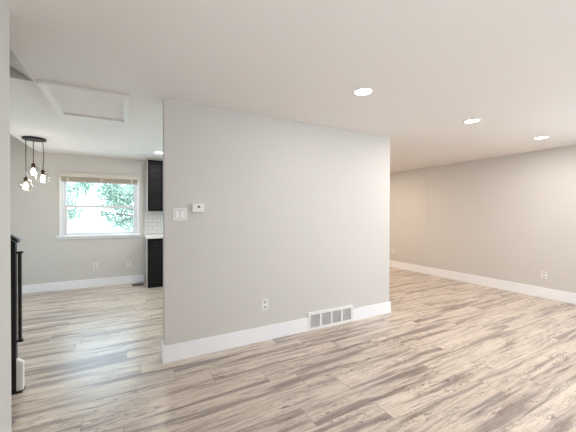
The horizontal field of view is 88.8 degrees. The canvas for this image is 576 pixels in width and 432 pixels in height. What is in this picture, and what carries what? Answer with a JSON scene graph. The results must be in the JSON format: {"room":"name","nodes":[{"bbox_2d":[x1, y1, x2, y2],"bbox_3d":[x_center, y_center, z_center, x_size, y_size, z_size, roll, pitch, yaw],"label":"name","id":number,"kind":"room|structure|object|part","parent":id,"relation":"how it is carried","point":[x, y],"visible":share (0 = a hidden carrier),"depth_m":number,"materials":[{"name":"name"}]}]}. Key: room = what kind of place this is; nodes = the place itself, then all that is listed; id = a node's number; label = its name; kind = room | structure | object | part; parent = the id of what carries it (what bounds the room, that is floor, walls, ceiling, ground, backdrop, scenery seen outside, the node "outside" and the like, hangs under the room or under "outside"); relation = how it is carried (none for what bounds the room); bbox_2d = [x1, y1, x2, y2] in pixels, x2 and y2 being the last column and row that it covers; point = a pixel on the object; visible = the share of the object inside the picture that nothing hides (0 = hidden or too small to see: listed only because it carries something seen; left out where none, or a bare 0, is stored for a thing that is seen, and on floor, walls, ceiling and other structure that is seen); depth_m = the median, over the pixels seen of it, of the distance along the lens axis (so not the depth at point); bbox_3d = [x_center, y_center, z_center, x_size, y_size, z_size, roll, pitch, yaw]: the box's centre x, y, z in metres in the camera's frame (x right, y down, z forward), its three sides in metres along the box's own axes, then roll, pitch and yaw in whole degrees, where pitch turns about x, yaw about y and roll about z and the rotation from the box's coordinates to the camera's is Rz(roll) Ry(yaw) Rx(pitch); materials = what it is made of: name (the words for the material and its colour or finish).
{"room":"empty living room","nodes":[
{"label":"empty living room","id":0,"kind":"room"},
{"bbox_2d":[0,0,11,431],"bbox_3d":[-0.469,0.162,-0.394,0.120,2.440,4.355,0,1,-29],"label":"wall","id":1,"kind":"structure","parent":0,"point":[5,237],"depth_m":1.47,"materials":[{"name":"white paint"}]},
{"bbox_2d":[9,47,32,80],"bbox_3d":[-2.555,-1.765,1.429,1.790,1.374,1.155,0,1,-29],"label":"ceiling","id":2,"kind":"structure","parent":0,"point":[15,63],"depth_m":2.18,"materials":[{"name":"white paint"}]},
{"bbox_2d":[10,67,33,81],"bbox_3d":[-2.833,-1.732,1.940,1.790,1.300,0.005,0,1,-29],"label":"wall","id":3,"kind":"structure","parent":0,"point":[14,73],"depth_m":2.32,"materials":[{"name":"white paint"}]},
{"bbox_2d":[10,135,145,285],"bbox_3d":[-1.607,-0.324,6.676,8.473,3.290,0.140,0,1,-29],"label":"wall","id":4,"kind":"structure","parent":0,"point":[34,213],"depth_m":5.23,"materials":[{"name":"white paint"}]},
{"bbox_2d":[17,275,143,294],"bbox_3d":[-1.580,1.243,6.617,8.457,0.158,0.016,0,1,-29],"label":"baseboard","id":5,"kind":"structure","parent":4,"relation":"attached to","point":[56,286],"depth_m":5.39,"materials":[{"name":"white paint"}]},
{"bbox_2d":[93,263,97,268],"bbox_3d":[-3.607,0.938,5.512,0.072,0.116,0.009,0,1,-29],"label":"wall outlet","id":6,"kind":"object","parent":4,"relation":"attached to","point":[95,265],"visible":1,"depth_m":5.51,"materials":[{"name":"white plastic"}]},
{"bbox_2d":[56,176,140,239],"bbox_3d":[-3.543,-0.179,5.585,1.347,1.200,0.185,0,1,-29],"label":"window","id":7,"kind":"structure","parent":4,"relation":"in","point":[63,225],"depth_m":5.47,"materials":[{"name":"white paint"}]},
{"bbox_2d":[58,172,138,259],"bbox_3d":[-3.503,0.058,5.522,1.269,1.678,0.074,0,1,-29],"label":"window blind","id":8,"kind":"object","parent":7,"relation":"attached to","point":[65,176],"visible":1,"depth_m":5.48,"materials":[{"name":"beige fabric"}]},
{"bbox_3d":[-3.505,-0.623,5.524,1.208,0.022,0.050,0,1,-29],"label":"rail","id":9,"kind":"part","parent":8,"relation":"part of","materials":[{"name":"beige fabric"}]},
{"bbox_3d":[-3.521,0.389,5.545,1.347,0.066,0.085,0,1,-29],"label":"sill","id":10,"kind":"part","parent":7,"relation":"part of","materials":[{"name":"white paint"}]},
{"bbox_3d":[-3.563,-0.436,5.634,1.154,0.570,0.030,0,1,-29],"label":"sash","id":11,"kind":"part","parent":7,"relation":"part of","materials":[{"name":"clear glass"}]},
{"bbox_3d":[-3.549,0.075,5.609,1.154,0.556,0.030,0,1,-29],"label":"sash","id":12,"kind":"part","parent":7,"relation":"part of","materials":[{"name":"glass"}]},
{"bbox_2d":[144,211,162,233],"bbox_3d":[-2.389,0.132,6.167,1.130,0.463,0.012,0,1,-29],"label":"tile backsplash","id":13,"kind":"structure","parent":4,"relation":"attached to","point":[153,220],"depth_m":5.97,"materials":[{"name":"white tile"}]},
{"bbox_2d":[146,158,162,210],"bbox_3d":[-2.532,-0.606,5.898,0.552,1.014,0.327,0,1,-29],"label":"upper cabinet","id":14,"kind":"object","parent":4,"relation":"attached to","point":[154,167],"visible":0.5,"depth_m":5.70,"materials":[{"name":"black wood"}]},
{"bbox_3d":[-2.766,-0.590,5.771,0.008,0.983,0.326,0,1,-29],"label":"panel","id":15,"kind":"part","parent":14,"relation":"part of","materials":[{"name":"grey wood"}]},
{"bbox_3d":[-2.573,-0.589,5.704,0.180,0.893,0.007,0,1,-29],"label":"door panel","id":16,"kind":"part","parent":14,"relation":"part of","materials":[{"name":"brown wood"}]},
{"bbox_2d":[163,98,389,345],"bbox_3d":[0.109,0.132,3.461,2.908,2.440,0.130,0,1,-29],"label":"wall partition","id":17,"kind":"structure","parent":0,"point":[295,216],"depth_m":3.18,"materials":[{"name":"white paint"}]},
{"bbox_2d":[173,208,186,220],"bbox_3d":[-1.013,-0.016,2.765,0.125,0.118,0.013,0,1,-29],"label":"light switch","id":18,"kind":"object","parent":17,"relation":"attached to","point":[179,214],"visible":1,"depth_m":2.77,"materials":[{"name":"white plastic"}]},
{"bbox_2d":[192,204,203,211],"bbox_3d":[-0.866,-0.077,2.837,0.116,0.084,0.027,0,1,-29],"label":"thermostat","id":19,"kind":"object","parent":17,"relation":"attached to","point":[195,207],"visible":1,"depth_m":2.82,"materials":[{"name":"white plastic"}]},
{"bbox_2d":[262,299,267,309],"bbox_3d":[-0.250,0.961,3.194,0.072,0.116,0.009,0,1,-29],"label":"wall outlet","id":20,"kind":"object","parent":17,"relation":"attached to","point":[264,301],"visible":1,"depth_m":3.19,"materials":[{"name":"white plastic"}]},
{"bbox_2d":[161,301,390,363],"bbox_3d":[0.106,1.273,3.470,2.940,0.158,0.162,0,1,-29],"label":"baseboard","id":21,"kind":"structure","parent":17,"relation":"attached to","point":[183,350],"depth_m":3.07,"materials":[{"name":"white paint"}]},
{"bbox_2d":[308,305,352,330],"bbox_3d":[0.531,1.244,3.616,0.676,0.213,0.020,0,1,-29],"label":"air vent","id":22,"kind":"object","parent":17,"relation":"in","point":[320,319],"visible":1,"depth_m":3.60,"materials":[{"name":"white metal"}]},
{"bbox_2d":[310,314,319,327],"bbox_3d":[0.320,1.244,3.499,0.132,0.148,0.012,0,1,-29],"label":"grille","id":23,"kind":"object","parent":22,"relation":"attached to","point":[314,318],"depth_m":3.50,"materials":[{"name":"grey metal"}]},
{"bbox_2d":[322,312,330,324],"bbox_3d":[0.461,1.244,3.576,0.132,0.148,0.012,0,1,-29],"label":"grille","id":24,"kind":"object","parent":22,"relation":"attached to","point":[326,316],"depth_m":3.58,"materials":[{"name":"grey metal"}]},
{"bbox_2d":[332,310,340,322],"bbox_3d":[0.602,1.243,3.653,0.132,0.148,0.012,0,1,-29],"label":"grille","id":25,"kind":"object","parent":22,"relation":"attached to","point":[336,314],"depth_m":3.65,"materials":[{"name":"grey metal"}]},
{"bbox_2d":[343,308,350,320],"bbox_3d":[0.743,1.243,3.730,0.132,0.148,0.012,0,1,-29],"label":"grille","id":26,"kind":"object","parent":22,"relation":"attached to","point":[346,311],"depth_m":3.73,"materials":[{"name":"grey metal"}]},
{"bbox_2d":[4,0,575,172],"bbox_3d":[0.528,-1.831,2.756,8.673,1.500,9.163,0,1,-29],"label":"ceiling","id":27,"kind":"structure","parent":0,"point":[431,67],"depth_m":2.11,"materials":[{"name":"white paint"}]},
{"bbox_2d":[18,136,46,189],"bbox_3d":[-3.581,-0.734,4.171,0.307,0.735,0.288,0,0,-7],"label":"pendant lamp","id":28,"kind":"object","parent":27,"relation":"hanging from","point":[33,139],"visible":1,"depth_m":4.19,"materials":[{"name":"black metal"}]},
{"bbox_2d":[18,177,32,189],"bbox_3d":[-3.649,-0.458,4.099,0.156,0.183,0.156,0,1,-29],"label":"bulb","id":29,"kind":"object","parent":28,"relation":"attached to","point":[25,185],"depth_m":4.08,"materials":[{"name":"white glass"}]},
{"bbox_2d":[26,163,39,175],"bbox_3d":[-3.659,-0.674,4.229,0.156,0.182,0.156,0,1,-29],"label":"bulb","id":30,"kind":"object","parent":28,"relation":"attached to","point":[33,171],"depth_m":4.21,"materials":[{"name":"white glass"}]},
{"bbox_2d":[40,170,45,182],"bbox_3d":[-3.510,-0.573,4.213,0.156,0.182,0.156,0,1,-29],"label":"bulb","id":31,"kind":"object","parent":28,"relation":"attached to","point":[42,178],"depth_m":4.20,"materials":[{"name":"white glass"}]},
{"bbox_2d":[36,80,129,123],"bbox_3d":[-1.922,-1.075,2.877,0.652,0.026,0.880,0,1,-29],"label":"attic hatch","id":32,"kind":"object","parent":27,"relation":"attached to","point":[79,102],"visible":1,"depth_m":2.80,"materials":[{"name":"white paint"}]},
{"bbox_3d":[-1.922,-1.085,2.877,0.518,0.004,0.746,0,1,-29],"label":"hatch panel","id":33,"kind":"part","parent":32,"relation":"part of","materials":[{"name":"white paint"}]},
{"bbox_2d":[353,87,373,95],"bbox_3d":[0.652,-1.076,2.550,0.176,0.006,0.176,0,1,-29],"label":"recessed light","id":34,"kind":"object","parent":27,"relation":"in","point":[363,91],"visible":1,"depth_m":2.54,"materials":[{"name":"white plastic"}]},
{"bbox_2d":[355,89,371,94],"bbox_3d":[0.652,-1.077,2.550,0.140,0.003,0.140,0,1,-29],"label":"diffuser","id":35,"kind":"object","parent":34,"relation":"attached to","point":[357,91],"depth_m":2.54,"materials":[{"name":"white plastic"}]},
{"bbox_2d":[463,118,480,123],"bbox_3d":[2.091,-1.079,3.346,0.176,0.006,0.176,0,1,-29],"label":"recessed light","id":36,"kind":"object","parent":27,"relation":"in","point":[474,120],"visible":1,"depth_m":3.33,"materials":[{"name":"white plastic"}]},
{"bbox_2d":[465,119,478,122],"bbox_3d":[2.091,-1.080,3.346,0.140,0.003,0.140,0,1,-29],"label":"diffuser","id":37,"kind":"object","parent":36,"relation":"attached to","point":[469,120],"depth_m":3.34,"materials":[{"name":"white plastic"}]},
{"bbox_2d":[533,136,549,138],"bbox_3d":[3.499,-1.082,4.068,0.176,0.006,0.176,0,1,-29],"label":"recessed light","id":38,"kind":"object","parent":27,"relation":"in","point":[539,137],"visible":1,"depth_m":4.05,"materials":[{"name":"white plastic"}]},
{"bbox_2d":[11,267,575,431],"bbox_3d":[0.589,1.409,2.762,8.573,0.100,9.063,0,1,-29],"label":"floor","id":39,"kind":"structure","parent":0,"point":[449,355],"depth_m":2.63,"materials":[{"name":"brown wood"}]},
{"bbox_2d":[10,234,24,394],"bbox_3d":[-2.178,0.677,2.224,0.273,1.360,0.080,0,1,-29],"label":"stair railing","id":40,"kind":"object","parent":39,"relation":"on","point":[16,325],"visible":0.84,"depth_m":2.25,"materials":[{"name":"black metal"}]},
{"bbox_3d":[-2.119,0.751,2.255,0.060,1.187,0.045,0,1,-29],"label":"newel post","id":41,"kind":"part","parent":40,"relation":"part of","materials":[{"name":"black metal"}]},
{"bbox_3d":[-2.186,0.101,2.212,0.250,0.209,0.061,0,1,-29],"label":"handrail","id":42,"kind":"part","parent":40,"relation":"part of","materials":[{"name":"black metal"}]},
{"bbox_3d":[-2.105,1.350,2.271,0.103,0.012,0.080,0,1,-29],"label":"plate","id":43,"kind":"part","parent":40,"relation":"part of","materials":[{"name":"black metal"}]},
{"bbox_2d":[16,358,24,390],"bbox_3d":[-2.075,1.222,2.282,0.039,0.245,0.043,0,1,-29],"label":"panel","id":44,"kind":"object","parent":40,"relation":"attached to","point":[20,382],"visible":1,"depth_m":2.27,"materials":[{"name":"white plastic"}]},
{"bbox_2d":[145,238,162,287],"bbox_3d":[-2.478,0.871,5.775,0.548,0.912,0.593,0,1,-29],"label":"base cabinet","id":45,"kind":"object","parent":39,"relation":"on","point":[153,247],"visible":0.48,"depth_m":5.46,"materials":[{"name":"black wood"}]},
{"bbox_3d":[-2.718,0.871,5.653,0.010,0.912,0.576,0,1,-29],"label":"panel","id":46,"kind":"part","parent":45,"relation":"part of","materials":[{"name":"grey wood"}]},
{"bbox_2d":[144,234,162,238],"bbox_3d":[-2.242,0.391,5.897,1.132,0.044,0.628,0,1,-29],"label":"countertop","id":47,"kind":"structure","parent":45,"relation":"on","point":[147,236],"depth_m":5.47,"materials":[{"name":"white stone"}]},
{"bbox_3d":[-2.457,0.858,5.462,0.180,0.789,0.007,0,1,-29],"label":"door panel","id":48,"kind":"part","parent":45,"relation":"part of","materials":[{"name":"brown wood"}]},
{"bbox_2d":[389,145,575,292],"bbox_3d":[4.326,0.130,4.788,0.146,2.440,9.063,0,1,-29],"label":"wall","id":49,"kind":"structure","parent":0,"point":[511,218],"depth_m":5.50,"materials":[{"name":"white paint"}]},
{"bbox_2d":[389,260,575,304],"bbox_3d":[4.257,1.266,4.762,0.016,0.168,8.863,0,1,-29],"label":"baseboard","id":50,"kind":"structure","parent":49,"relation":"attached to","point":[568,297],"depth_m":5.49,"materials":[{"name":"white paint"}]},
{"bbox_2d":[541,271,546,278],"bbox_3d":[4.216,0.972,4.843,0.009,0.116,0.072,0,1,-29],"label":"wall outlet","id":51,"kind":"object","parent":49,"relation":"attached to","point":[544,274],"visible":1,"depth_m":4.84,"materials":[{"name":"white plastic"}]},
{"label":"outside","id":52,"kind":"structure","parent":0,"visible":0},
{"bbox_2d":[68,229,131,232],"bbox_3d":[-9.900,1.793,13.982,48.000,0.100,46.000,0,1,-29],"label":"ground","id":53,"kind":"structure","parent":52,"point":[101,230],"depth_m":31.79,"materials":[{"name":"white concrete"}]},
{"bbox_2d":[67,182,93,221],"bbox_3d":[-9.221,-0.278,10.918,3.363,4.109,2.070,0,1,-29],"label":"leafy tree","id":54,"kind":"object","parent":53,"relation":"on","point":[83,186],"visible":0.25,"depth_m":11.42,"materials":[{"name":"green plant"}]},
{"bbox_2d":[93,183,133,230],"bbox_3d":[-6.336,-0.184,12.468,3.246,3.909,1.922,0,1,-29],"label":"leafy tree","id":55,"kind":"object","parent":53,"relation":"on","point":[112,190],"visible":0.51,"depth_m":11.91,"materials":[{"name":"green plant"}]}
]}

